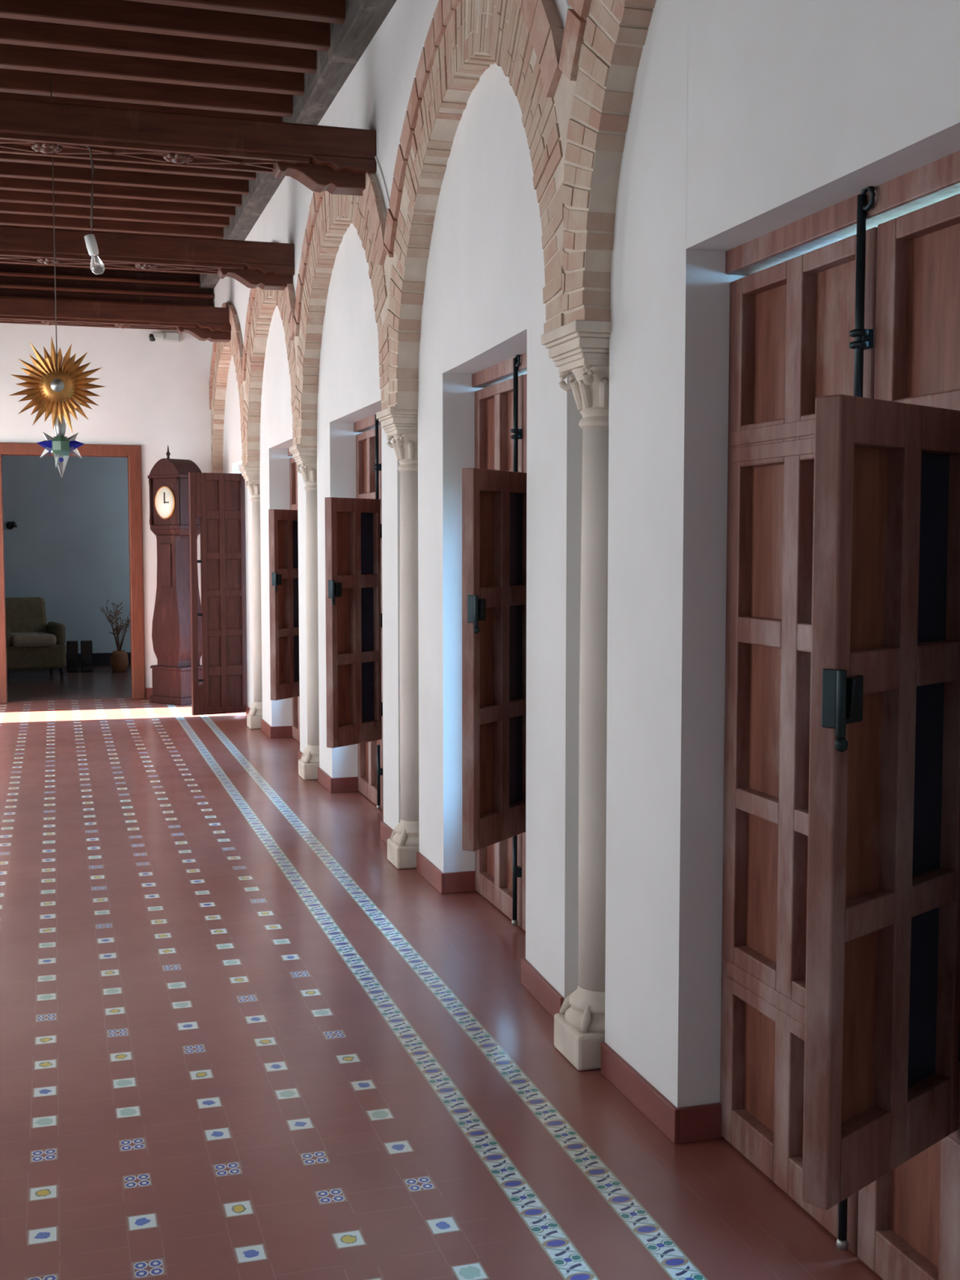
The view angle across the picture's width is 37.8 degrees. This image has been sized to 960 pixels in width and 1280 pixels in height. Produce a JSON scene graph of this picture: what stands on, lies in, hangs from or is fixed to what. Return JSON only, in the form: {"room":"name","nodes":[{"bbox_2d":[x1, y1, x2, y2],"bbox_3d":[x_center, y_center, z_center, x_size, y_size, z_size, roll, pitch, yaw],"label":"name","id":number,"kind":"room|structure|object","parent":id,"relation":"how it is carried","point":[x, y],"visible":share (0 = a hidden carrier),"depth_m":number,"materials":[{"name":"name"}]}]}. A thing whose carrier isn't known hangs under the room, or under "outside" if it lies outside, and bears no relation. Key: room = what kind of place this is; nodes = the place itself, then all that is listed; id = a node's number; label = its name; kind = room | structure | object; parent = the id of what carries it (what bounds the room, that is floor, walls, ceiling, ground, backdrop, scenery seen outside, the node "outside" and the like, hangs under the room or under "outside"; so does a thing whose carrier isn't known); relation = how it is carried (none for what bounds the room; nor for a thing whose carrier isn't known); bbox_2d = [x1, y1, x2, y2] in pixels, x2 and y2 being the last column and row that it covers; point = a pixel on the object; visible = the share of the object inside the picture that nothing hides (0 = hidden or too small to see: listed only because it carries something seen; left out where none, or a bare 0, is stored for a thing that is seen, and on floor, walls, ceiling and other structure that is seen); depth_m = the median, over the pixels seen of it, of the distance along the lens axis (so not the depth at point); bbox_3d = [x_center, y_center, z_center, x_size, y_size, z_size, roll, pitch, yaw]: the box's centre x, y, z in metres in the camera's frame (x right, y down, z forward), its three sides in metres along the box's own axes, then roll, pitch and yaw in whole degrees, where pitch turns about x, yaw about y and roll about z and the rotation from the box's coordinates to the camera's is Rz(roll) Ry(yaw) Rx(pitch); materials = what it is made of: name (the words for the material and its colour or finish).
{"room":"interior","nodes":[
{"label":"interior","id":0,"kind":"room"},
{"bbox_2d":[1,455,130,653],"bbox_3d":[-4.778,-1.279,16.046,6.400,3.500,4.020,-1,4,-17],"label":"wall","id":1,"kind":"structure","parent":0,"point":[68,548],"depth_m":17.82,"materials":[{"name":"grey paint"}]},
{"bbox_2d":[5,521,17,529],"bbox_3d":[-5.848,-1.432,17.518,0.109,0.100,0.205,-3,5,-33],"label":"wall lamp","id":2,"kind":"object","parent":1,"relation":"attached to","point":[10,525],"visible":1,"depth_m":17.48,"materials":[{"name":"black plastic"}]},
{"bbox_2d":[66,652,131,666],"bbox_3d":[-5.302,0.261,17.883,6.200,0.170,0.015,-1,4,-17],"label":"baseboard","id":3,"kind":"structure","parent":1,"relation":"attached to","point":[98,659],"depth_m":18.01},
{"bbox_2d":[0,323,213,688],"bbox_3d":[-4.231,-1.555,13.993,4.170,4.340,0.180,-1,4,-17],"label":"wall","id":4,"kind":"structure","parent":0,"point":[155,396],"depth_m":14.07,"materials":[{"name":"white paint"}]},
{"bbox_2d":[0,442,145,703],"bbox_3d":[-4.139,-0.672,14.078,1.460,2.565,0.230,-1,4,-17],"label":"door frame","id":5,"kind":"structure","parent":4,"relation":"in","point":[133,452],"depth_m":14.10,"materials":[{"name":"red wood"}]},
{"bbox_2d":[145,688,152,698],"bbox_3d":[-4.179,0.560,14.056,3.220,0.110,0.014,-1,4,-17],"label":"baseboard","id":6,"kind":"structure","parent":4,"relation":"attached to","point":[148,691],"depth_m":14.29,"materials":[{"name":"paint"}]},
{"bbox_2d":[148,331,179,342],"bbox_3d":[-3.170,-3.039,14.062,0.299,0.100,0.104,-1,4,-17],"label":"security camera","id":7,"kind":"object","parent":4,"relation":"attached to","point":[165,336],"visible":0.97,"depth_m":14.04,"materials":[{"name":"grey plastic"}]},
{"bbox_2d":[110,650,128,672],"bbox_3d":[-4.430,0.263,17.213,0.220,0.260,0.217,-1,4,-17],"label":"pot","id":8,"kind":"object","parent":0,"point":[118,659],"depth_m":17.13,"materials":[{"name":"ceramic"}]},
{"bbox_2d":[0,665,883,1279],"bbox_3d":[-2.169,1.170,7.594,6.200,0.200,22.000,-1,4,-17],"label":"floor","id":9,"kind":"structure","parent":0,"point":[239,1040],"depth_m":4.30,"materials":[{"name":"tile"}]},
{"bbox_2d":[5,596,66,680],"bbox_3d":[-5.332,-0.026,16.549,0.720,0.930,0.793,-2,5,-29],"label":"armchair","id":10,"kind":"object","parent":9,"relation":"on","point":[31,643],"visible":0.8,"depth_m":16.38,"materials":[{"name":"green fabric"}]},
{"bbox_2d":[10,631,56,647],"bbox_3d":[-5.285,-0.005,16.465,0.500,0.140,0.600,-2,5,-29],"label":"seat cushion","id":11,"kind":"object","parent":10,"relation":"on","point":[18,639],"depth_m":16.24,"materials":[{"name":"beige fabric"}]},
{"bbox_2d":[66,640,78,672],"bbox_3d":[-5.013,0.202,17.235,0.136,0.380,0.172,-1,4,-17],"label":"loudspeaker","id":12,"kind":"object","parent":9,"relation":"on","point":[72,646],"visible":1,"depth_m":17.16,"materials":[{"name":"black plastic"}]},
{"bbox_2d":[80,640,93,671],"bbox_3d":[-4.850,0.198,17.284,0.136,0.380,0.172,-1,4,-17],"label":"loudspeaker","id":13,"kind":"object","parent":9,"relation":"on","point":[86,663],"visible":1,"depth_m":17.21,"materials":[{"name":"black plastic"}]},
{"bbox_2d":[100,600,130,672],"bbox_3d":[-4.413,-0.052,17.187,0.456,0.892,0.241,-1,4,-17],"label":"potted plant","id":14,"kind":"object","parent":9,"relation":"on","point":[118,659],"visible":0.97,"depth_m":17.15,"materials":[{"name":"ceramic"}]},
{"bbox_2d":[147,445,202,705],"bbox_3d":[-2.996,-0.647,13.877,0.488,2.545,0.350,3,5,38],"label":"clock","id":15,"kind":"object","parent":9,"relation":"on","point":[168,478],"visible":0.9,"depth_m":13.75,"materials":[{"name":"brown wood"}]},
{"bbox_2d":[147,445,201,535],"bbox_3d":[-2.996,-1.476,13.819,0.531,0.885,0.574,-1,4,-17],"label":"hood","id":16,"kind":"object","parent":15,"relation":"attached to","point":[168,478],"depth_m":13.69,"materials":[{"name":"brown wood"}]},
{"bbox_2d":[239,465,262,728],"bbox_3d":[-1.900,-0.362,12.020,0.264,2.236,0.304,-1,4,-17],"label":"stone column","id":17,"kind":"structure","parent":9,"relation":"on","point":[251,475],"depth_m":11.96,"materials":[{"name":"beige stone"}]},
{"bbox_2d":[288,444,319,780],"bbox_3d":[-1.122,-0.182,9.462,0.264,2.236,0.304,-1,4,-17],"label":"stone column","id":18,"kind":"structure","parent":9,"relation":"on","point":[305,457],"depth_m":9.41,"materials":[{"name":"beige stone"}]},
{"bbox_2d":[376,407,418,869],"bbox_3d":[-0.344,-0.002,6.904,0.264,2.236,0.304,-1,4,-17],"label":"stone column","id":19,"kind":"structure","parent":9,"relation":"on","point":[402,846],"depth_m":6.85,"materials":[{"name":"beige stone"}]},
{"bbox_2d":[541,320,611,1070],"bbox_3d":[0.357,0.181,4.291,0.264,2.236,0.304,-1,4,-17],"label":"stone column","id":20,"kind":"structure","parent":9,"relation":"on","point":[579,348],"depth_m":4.24,"materials":[{"name":"beige stone"}]},
{"bbox_2d":[213,0,959,1108],"bbox_3d":[0.073,-0.988,5.924,0.610,4.340,17.800,-1,4,-17],"label":"wall","id":21,"kind":"structure","parent":0,"point":[748,120],"depth_m":3.99,"materials":[{"name":"white paint"}]},
{"bbox_2d":[188,472,247,715],"bbox_3d":[-2.402,-0.504,13.162,0.714,2.360,0.989,-1,4,-17],"label":"door","id":22,"kind":"structure","parent":21,"relation":"in","point":[218,500],"depth_m":12.72,"materials":[{"name":"red wood"}]},
{"bbox_2d":[208,302,244,473],"bbox_3d":[-2.324,-2.332,13.086,0.135,1.595,2.545,-1,4,-17],"label":"brick arch","id":23,"kind":"object","parent":21,"relation":"attached to","point":[222,353],"visible":0.62,"depth_m":13.75,"materials":[{"name":"beige brick"}]},
{"bbox_2d":[217,172,285,240],"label":"wall plate","id":24,"kind":"object","parent":21,"relation":"attached to","point":[261,189],"depth_m":10.68,"materials":[{"name":"grey wood"}]},
{"bbox_2d":[241,283,297,467],"bbox_3d":[-1.566,-2.157,10.592,0.135,1.590,2.680,-1,4,-17],"label":"brick arch","id":25,"kind":"object","parent":21,"relation":"attached to","point":[262,304],"visible":0.58,"depth_m":11.24,"materials":[{"name":"beige brick"}]},
{"bbox_2d":[268,448,299,742],"bbox_3d":[-1.448,-0.337,10.708,0.426,2.370,1.410,-1,4,-17],"label":"door","id":26,"kind":"structure","parent":21,"relation":"in","point":[282,523],"depth_m":10.44,"materials":[{"name":"red wood"}]},
{"bbox_2d":[268,509,299,700],"bbox_3d":[-1.437,-0.268,10.474,0.052,1.405,0.400,2,4,27],"label":"shutter","id":27,"kind":"object","parent":21,"relation":"attached to","point":[282,523],"depth_m":10.42,"materials":[{"name":"red wood"}]},
{"bbox_2d":[282,0,396,124],"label":"wall plate","id":28,"kind":"object","parent":21,"relation":"attached to","point":[353,35],"depth_m":7.40,"materials":[{"name":"grey wood"}]},
{"bbox_2d":[293,155,390,448],"bbox_3d":[-0.788,-2.011,8.031,0.135,1.667,2.680,-1,4,-17],"label":"brick arch","id":29,"kind":"object","parent":21,"relation":"attached to","point":[330,217],"visible":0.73,"depth_m":8.42,"materials":[{"name":"beige brick"}]},
{"bbox_2d":[324,497,382,747],"bbox_3d":[-0.721,-0.105,8.018,0.052,1.405,0.428,3,5,36],"label":"shutter","id":30,"kind":"object","parent":21,"relation":"attached to","point":[353,527],"depth_m":8.00,"materials":[{"name":"red wood"}]},
{"bbox_2d":[324,413,383,810],"bbox_3d":[-0.710,-0.159,8.180,0.485,2.370,1.490,-1,4,-17],"label":"door","id":31,"kind":"structure","parent":21,"relation":"in","point":[353,526],"depth_m":8.05,"materials":[{"name":"red wood"}]},
{"bbox_2d":[383,0,571,412],"bbox_3d":[-0.044,-1.830,5.462,0.157,1.667,2.686,-1,4,-15],"label":"brick arch","id":32,"kind":"object","parent":21,"relation":"attached to","point":[524,38],"visible":0.85,"depth_m":5.54,"materials":[{"name":"beige brick"}]},
{"bbox_2d":[245,706,721,1144],"bbox_3d":[-0.035,1.132,6.040,0.294,0.095,17.800,-1,4,-17],"label":"baseboard","id":33,"kind":"structure","parent":21,"relation":"attached to","point":[688,1124],"depth_m":4.14,"materials":[{"name":"paint"}]},
{"bbox_2d":[462,467,526,851],"bbox_3d":[0.073,0.064,5.326,0.052,1.405,0.469,2,5,30],"label":"shutter","id":34,"kind":"object","parent":21,"relation":"attached to","point":[494,502],"depth_m":5.28,"materials":[{"name":"red wood"}]},
{"bbox_2d":[462,352,527,931],"bbox_3d":[0.031,0.018,5.662,0.492,2.370,1.390,-1,4,-17],"label":"door","id":35,"kind":"structure","parent":21,"relation":"in","point":[494,491],"depth_m":5.33,"materials":[{"name":"red wood"}]},
{"bbox_2d":[559,0,656,324],"bbox_3d":[0.673,-1.649,2.886,0.115,1.667,2.680,-1,4,-17],"label":"brick arch","id":36,"kind":"object","parent":21,"relation":"attached to","point":[603,41],"visible":0.94,"depth_m":4.00,"materials":[{"name":"beige brick"}]},
{"bbox_2d":[720,150,959,1279],"bbox_3d":[0.674,0.205,3.001,0.546,2.370,1.390,-1,4,-17],"label":"door","id":37,"kind":"structure","parent":21,"relation":"in","point":[840,1057],"depth_m":2.77,"materials":[{"name":"red wood"}]},
{"bbox_2d":[802,394,959,1209],"bbox_3d":[0.755,0.278,2.568,0.480,1.405,0.052,-4,6,-44],"label":"shutter","id":38,"kind":"object","parent":21,"relation":"attached to","point":[882,1053],"depth_m":2.53,"materials":[{"name":"red wood"}]},
{"bbox_3d":[-1.666,-3.175,5.231,4.070,0.120,18.180,-1,4,-17],"label":"ceiling","id":39,"kind":"structure","parent":0,"visible":0},
{"bbox_2d":[8,72,106,477],"bbox_3d":[-2.421,-2.107,7.990,0.541,2.358,0.142,-1,4,-17],"label":"lamp","id":40,"kind":"object","parent":39,"relation":"hanging from","point":[54,389],"visible":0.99,"depth_m":8.00,"materials":[{"name":"gold metal"}]},
{"bbox_2d":[0,262,214,306],"bbox_3d":[-4.173,-3.437,13.669,3.170,0.540,0.220,-1,4,-17],"label":"beam","id":41,"kind":"structure","parent":39,"relation":"attached to","point":[16,280],"depth_m":13.77,"materials":[{"name":"brown wood"}]},
{"bbox_2d":[0,224,217,239],"bbox_3d":[-3.684,-3.523,12.046,2.990,0.130,0.080,-1,4,-17],"label":"joist","id":42,"kind":"object","parent":39,"relation":"attached to","point":[0,224],"visible":0.02,"depth_m":12.13,"materials":[{"name":"brown wood"}]},
{"bbox_2d":[0,213,223,238],"bbox_3d":[-3.566,-3.500,11.659,2.990,0.130,0.081,-1,4,-17],"label":"joist","id":43,"kind":"object","parent":39,"relation":"attached to","point":[6,219],"visible":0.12,"depth_m":11.77,"materials":[{"name":"brown wood"}]},
{"bbox_2d":[0,201,229,227],"bbox_3d":[-3.449,-3.482,11.272,2.990,0.130,0.081,-1,4,-17],"label":"joist","id":44,"kind":"object","parent":39,"relation":"attached to","point":[5,207],"visible":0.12,"depth_m":11.38,"materials":[{"name":"brown wood"}]},
{"bbox_2d":[0,189,235,217],"bbox_3d":[-3.331,-3.451,10.886,2.990,0.130,0.080,-1,4,-17],"label":"joist","id":45,"kind":"object","parent":39,"relation":"attached to","point":[6,196],"visible":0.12,"depth_m":11.00,"materials":[{"name":"brown wood"}]},
{"bbox_2d":[0,177,241,206],"bbox_3d":[-3.213,-3.420,10.499,2.990,0.130,0.081,-1,4,-17],"label":"joist","id":46,"kind":"object","parent":39,"relation":"attached to","point":[6,183],"visible":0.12,"depth_m":10.62,"materials":[{"name":"brown wood"}]},
{"bbox_2d":[0,161,248,194],"bbox_3d":[-3.096,-3.389,10.113,2.990,0.130,0.081,-1,4,-17],"label":"joist","id":47,"kind":"object","parent":39,"relation":"attached to","point":[7,169],"visible":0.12,"depth_m":10.23,"materials":[{"name":"brown wood"}]},
{"bbox_2d":[0,152,256,180],"bbox_3d":[-2.978,-3.370,9.726,2.990,0.130,0.080,-1,4,-17],"label":"joist","id":48,"kind":"object","parent":39,"relation":"attached to","point":[11,157],"visible":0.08,"depth_m":9.85,"materials":[{"name":"brown wood"}]},
{"bbox_2d":[0,92,282,121],"bbox_3d":[-2.626,-3.287,8.566,2.990,0.130,0.081,-1,4,-17],"label":"joist","id":49,"kind":"object","parent":39,"relation":"attached to","point":[2,95],"visible":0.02,"depth_m":8.69,"materials":[{"name":"brown wood"}]},
{"bbox_2d":[0,68,293,117],"bbox_3d":[-2.508,-3.250,8.181,2.990,0.130,0.080,-1,4,-17],"label":"joist","id":50,"kind":"object","parent":39,"relation":"attached to","point":[11,81],"visible":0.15,"depth_m":8.30,"materials":[{"name":"brown wood"}]},
{"bbox_2d":[0,43,304,95],"bbox_3d":[-2.391,-3.230,7.793,2.990,0.130,0.080,-1,4,-17],"label":"joist","id":51,"kind":"object","parent":39,"relation":"attached to","point":[18,57],"visible":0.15,"depth_m":7.92,"materials":[{"name":"brown wood"}]},
{"bbox_2d":[0,17,316,73],"bbox_3d":[-2.273,-3.205,7.407,2.990,0.130,0.081,-1,4,-17],"label":"joist","id":52,"kind":"object","parent":39,"relation":"attached to","point":[12,31],"visible":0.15,"depth_m":7.53,"materials":[{"name":"brown wood"}]},
{"bbox_2d":[0,0,330,51],"bbox_3d":[-2.155,-3.170,7.020,2.990,0.130,0.082,-1,4,-17],"label":"joist","id":53,"kind":"object","parent":39,"relation":"attached to","point":[121,15],"visible":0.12,"depth_m":7.17,"materials":[{"name":"brown wood"}]},
{"bbox_2d":[124,0,345,24],"bbox_3d":[-2.038,-3.145,6.633,2.990,0.130,0.080,-1,4,-17],"label":"joist","id":54,"kind":"object","parent":39,"relation":"attached to","point":[333,11],"visible":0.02,"depth_m":6.92,"materials":[{"name":"brown wood"}]},
{"bbox_3d":[-3.377,-0.915,4.880,0.500,4.340,17.800,-1,4,-17],"label":"wall","id":55,"kind":"structure","parent":0,"visible":0},
{"bbox_2d":[0,297,231,342],"bbox_3d":[-3.749,-2.819,12.270,3.145,0.278,0.300,-1,4,-17],"label":"beam","id":56,"kind":"structure","parent":55,"relation":"attached to","point":[212,324],"depth_m":12.33,"materials":[{"name":"brown wood"}]},
{"bbox_2d":[0,225,294,290],"bbox_3d":[-2.791,-2.507,9.126,3.145,0.278,0.300,-1,4,-17],"label":"beam","id":57,"kind":"structure","parent":55,"relation":"attached to","point":[264,265],"depth_m":9.21,"materials":[{"name":"brown wood"}]},
{"bbox_2d":[0,97,376,195],"bbox_3d":[-2.063,-2.399,6.726,3.145,0.278,0.300,-1,4,-17],"label":"beam","id":58,"kind":"structure","parent":55,"relation":"attached to","point":[335,160],"depth_m":6.82,"materials":[{"name":"brown wood"}]},
{"bbox_2d":[84,146,104,274],"bbox_3d":[-1.860,-2.074,6.747,0.094,0.618,0.068,-1,4,-17],"label":"bulb","id":59,"kind":"object","parent":58,"relation":"hanging from","point":[97,266],"visible":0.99,"depth_m":6.74,"materials":[{"name":"white glass"}]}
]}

